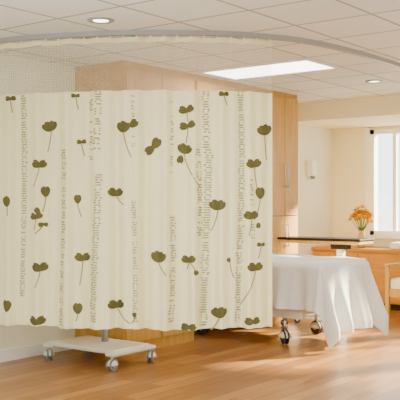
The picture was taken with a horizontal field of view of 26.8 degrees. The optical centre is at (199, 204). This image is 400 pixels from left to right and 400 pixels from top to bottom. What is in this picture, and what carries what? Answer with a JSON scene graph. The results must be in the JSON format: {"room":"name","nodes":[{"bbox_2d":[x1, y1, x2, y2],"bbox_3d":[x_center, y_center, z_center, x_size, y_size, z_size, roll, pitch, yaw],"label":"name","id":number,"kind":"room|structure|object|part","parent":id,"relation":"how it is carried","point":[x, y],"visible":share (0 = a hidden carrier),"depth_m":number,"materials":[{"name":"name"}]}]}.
{"room":"hospital room","nodes":[
{"label":"hospital room","id":0,"kind":"room"},
{"bbox_2d":[0,54,332,349],"bbox_3d":[-2.269,0.025,6.618,0.150,2.650,13.750,0,0,37],"label":"wall","id":1,"kind":"structure","parent":0,"point":[18,75],"depth_m":11.17,"materials":[{"name":"beige paint"}]},
{"bbox_2d":[0,342,69,362],"bbox_3d":[-2.438,1.300,6.262,0.015,0.100,12.980,0,0,37],"label":"baseboard","id":2,"kind":"structure","parent":1,"relation":"attached to","point":[37,349],"depth_m":7.42,"materials":[{"name":"white paint"}]},
{"bbox_2d":[306,160,316,178],"bbox_3d":[1.508,-0.475,11.345,0.100,0.250,0.130,0,0,37],"label":"dispenser","id":3,"kind":"object","parent":1,"relation":"attached to","point":[311,165],"visible":1,"depth_m":11.30,"materials":[{"name":"white paint"}]},
{"bbox_2d":[365,128,370,234],"bbox_3d":[2.807,-0.300,11.182,1.320,1.520,0.030,0,0,37],"label":"window frame","id":4,"kind":"structure","parent":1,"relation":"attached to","point":[367,130],"depth_m":11.55,"materials":[{"name":"white paint"}]},
{"bbox_2d":[365,235,399,238],"bbox_3d":[2.810,0.430,11.187,1.340,0.040,0.120,0,0,37],"label":"sill","id":5,"kind":"structure","parent":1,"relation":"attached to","point":[366,236],"depth_m":11.36,"materials":[{"name":"white paint"}]},
{"bbox_2d":[370,128,399,235],"bbox_3d":[2.840,-0.310,11.226,1.180,1.440,0.120,0,0,37],"label":"frame","id":6,"kind":"object","parent":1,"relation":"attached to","point":[374,134],"visible":0.97,"depth_m":11.51,"materials":[{"name":"white paint"}]},
{"bbox_2d":[0,0,399,102],"bbox_3d":[0.847,-1.350,4.232,8.000,0.100,13.750,0,0,37],"label":"ceiling","id":7,"kind":"structure","parent":0,"point":[368,26],"depth_m":6.37,"materials":[{"name":"tile"}]},
{"bbox_2d":[87,17,113,23],"bbox_3d":[-0.697,-1.294,5.899,0.190,0.012,0.190,0,0,37],"label":"recessed light","id":8,"kind":"object","parent":7,"relation":"in","point":[97,20],"visible":1,"depth_m":5.89,"materials":[{"name":"metal"}]},
{"bbox_2d":[0,30,399,68],"bbox_3d":[-0.269,-1.282,6.907,4.567,0.035,1.372,0,0,-7],"label":"track","id":9,"kind":"object","parent":7,"relation":"attached to","point":[306,41],"visible":1,"depth_m":6.35,"materials":[{"name":"metal"}]},
{"bbox_2d":[0,35,271,330],"bbox_3d":[-0.860,-0.162,6.495,2.805,2.204,0.443,0,0,11],"label":"privacy curtain","id":10,"kind":"object","parent":9,"relation":"hanging from","point":[124,209],"visible":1,"depth_m":6.31,"materials":[{"name":"beige fabric"}]},
{"bbox_2d":[206,61,331,78],"bbox_3d":[0.650,-1.294,8.004,1.140,0.012,0.540,0,0,37],"label":"ceiling light","id":11,"kind":"object","parent":7,"relation":"in","point":[298,66],"visible":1,"depth_m":7.99,"materials":[{"name":"white plastic"}]},
{"bbox_2d":[199,58,339,79],"bbox_3d":[0.650,-1.290,8.004,1.200,0.020,0.600,0,0,37],"label":"bezel","id":12,"kind":"object","parent":7,"relation":"attached to","point":[299,59],"visible":0.96,"depth_m":7.86,"materials":[{"name":"white paint"}]},
{"bbox_2d":[298,95,399,129],"bbox_3d":[4.561,-1.185,9.040,7.750,0.230,1.300,0,0,37],"label":"ceiling soffit","id":13,"kind":"structure","parent":7,"relation":"attached to","point":[380,111],"depth_m":10.45,"materials":[{"name":"beige paint"}]},
{"bbox_2d":[365,80,383,82],"bbox_3d":[1.828,-1.294,8.802,0.190,0.012,0.190,0,0,37],"label":"recessed light","id":14,"kind":"object","parent":7,"relation":"in","point":[366,81],"visible":1,"depth_m":8.80,"materials":[{"name":"metal"}]},
{"bbox_2d":[0,310,399,399],"bbox_3d":[0.847,1.400,4.232,8.000,0.100,13.750,0,0,37],"label":"floor","id":15,"kind":"structure","parent":0,"point":[238,363],"depth_m":6.85,"materials":[{"name":"brown wood"}]},
{"bbox_2d":[43,329,155,370],"bbox_3d":[-0.867,0.860,7.254,0.852,0.980,0.585,0,0,37],"label":"stand","id":16,"kind":"object","parent":15,"relation":"on","point":[112,348],"visible":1,"depth_m":7.17,"materials":[{"name":"beige plastic"}]},
{"bbox_2d":[44,350,54,355],"bbox_3d":[-1.309,1.279,7.287,0.095,0.048,0.095,0,0,37],"label":"hood","id":17,"kind":"object","parent":16,"relation":"attached to","point":[47,352],"depth_m":7.25,"materials":[{"name":"beige plastic"}]},
{"bbox_3d":[-0.870,1.205,7.253,0.760,0.040,0.460,0,0,37],"label":"plate","id":18,"kind":"part","parent":16,"relation":"part of","materials":[{"name":"beige plastic"}]},
{"bbox_2d":[107,360,117,365],"bbox_3d":[-0.714,1.279,6.832,0.095,0.048,0.095,0,0,37],"label":"hood","id":19,"kind":"object","parent":16,"relation":"attached to","point":[109,362],"depth_m":6.80,"materials":[{"name":"beige plastic"}]},
{"bbox_2d":[145,352,155,357],"bbox_3d":[-0.422,1.279,7.213,0.095,0.048,0.095,0,0,37],"label":"hood","id":20,"kind":"object","parent":16,"relation":"attached to","point":[149,354],"depth_m":7.18,"materials":[{"name":"beige plastic"}]},
{"bbox_2d":[75,60,297,354],"bbox_3d":[0.007,0.025,8.912,0.675,2.650,3.020,0,0,37],"label":"built-in wardrobe","id":21,"kind":"object","parent":15,"relation":"on","point":[121,75],"visible":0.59,"depth_m":8.56,"materials":[{"name":"brown wood"}]},
{"bbox_2d":[196,253,388,349],"bbox_3d":[0.768,0.750,8.692,2.070,1.200,1.282,0,0,37],"label":"hospital bed","id":22,"kind":"object","parent":15,"relation":"on","point":[341,291],"visible":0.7,"depth_m":8.01,"materials":[{"name":"white fabric"}]},
{"bbox_3d":[0.824,1.161,8.148,0.039,0.141,0.039,0,0,37],"label":"caster stem","id":23,"kind":"part","parent":22,"relation":"part of","materials":[{"name":"metal"}]},
{"bbox_2d":[278,331,291,337],"bbox_3d":[0.824,1.251,8.148,0.133,0.067,0.133,0,0,37],"label":"hood","id":24,"kind":"object","parent":22,"relation":"attached to","point":[283,334],"depth_m":8.10,"materials":[{"name":"beige plastic"}]},
{"bbox_2d":[310,322,321,327],"bbox_3d":[1.222,1.251,8.800,0.133,0.067,0.133,0,0,37],"label":"hood","id":25,"kind":"object","parent":22,"relation":"attached to","point":[313,324],"depth_m":8.76,"materials":[{"name":"beige plastic"}]},
{"bbox_2d":[272,253,388,349],"bbox_3d":[1.013,0.925,8.524,1.475,0.813,1.250,0,0,37],"label":"bedspread","id":26,"kind":"object","parent":22,"relation":"on","point":[341,291],"depth_m":8.01,"materials":[{"name":"fabric"}]},
{"bbox_2d":[277,236,374,325],"bbox_3d":[1.379,0.855,9.251,1.020,0.990,0.377,0,0,37],"label":"table","id":27,"kind":"object","parent":15,"relation":"on","point":[341,244],"visible":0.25,"depth_m":9.09,"materials":[{"name":"brown wood"}]},
{"bbox_2d":[312,245,399,309],"bbox_3d":[3.035,0.960,10.649,3.369,0.780,0.599,0,0,37],"label":"window bench","id":28,"kind":"object","parent":15,"relation":"on","point":[376,257],"visible":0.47,"depth_m":10.85,"materials":[{"name":"brown wood"}]},
{"bbox_2d":[312,245,399,252],"bbox_3d":[3.035,0.590,10.649,3.369,0.040,0.599,0,0,37],"label":"countertop","id":29,"kind":"structure","parent":28,"relation":"on","point":[353,248],"depth_m":11.01,"materials":[{"name":"brown wood"}]},
{"bbox_2d":[349,205,373,247],"bbox_3d":[2.153,0.286,11.199,0.363,0.567,0.362,0,0,37],"label":"vase","id":30,"kind":"object","parent":28,"relation":"on","point":[358,214],"visible":0.98,"depth_m":11.15,"materials":[{"name":"ceramic"}]},
{"bbox_2d":[390,242,399,249],"bbox_3d":[3.417,0.525,10.318,2.120,0.090,0.500,0,0,37],"label":"bench cushion","id":31,"kind":"object","parent":28,"relation":"on","point":[394,245],"visible":1,"depth_m":10.72,"materials":[{"name":"beige fabric"}]},
{"bbox_2d":[384,262,399,318],"bbox_3d":[2.608,0.850,10.018,0.620,1.000,0.620,0,0,37],"label":"armchair","id":32,"kind":"object","parent":15,"relation":"on","point":[394,291],"visible":0.85,"depth_m":9.95,"materials":[{"name":"brown wood"}]},
{"bbox_3d":[2.229,1.040,9.975,0.050,0.620,0.050,0,0,37],"label":"leg","id":33,"kind":"part","parent":32,"relation":"part of","materials":[{"name":"brown wood"}]},
{"bbox_3d":[2.608,0.940,10.018,0.500,0.140,0.540,0,0,37],"label":"seat","id":34,"kind":"part","parent":32,"relation":"part of","materials":[{"name":"beige fabric"}]},
{"bbox_2d":[333,125,399,246],"bbox_3d":[5.001,0.025,9.615,7.750,2.650,0.150,0,0,37],"label":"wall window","id":35,"kind":"structure","parent":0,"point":[348,144],"depth_m":11.75,"materials":[{"name":"beige paint"}]}
]}

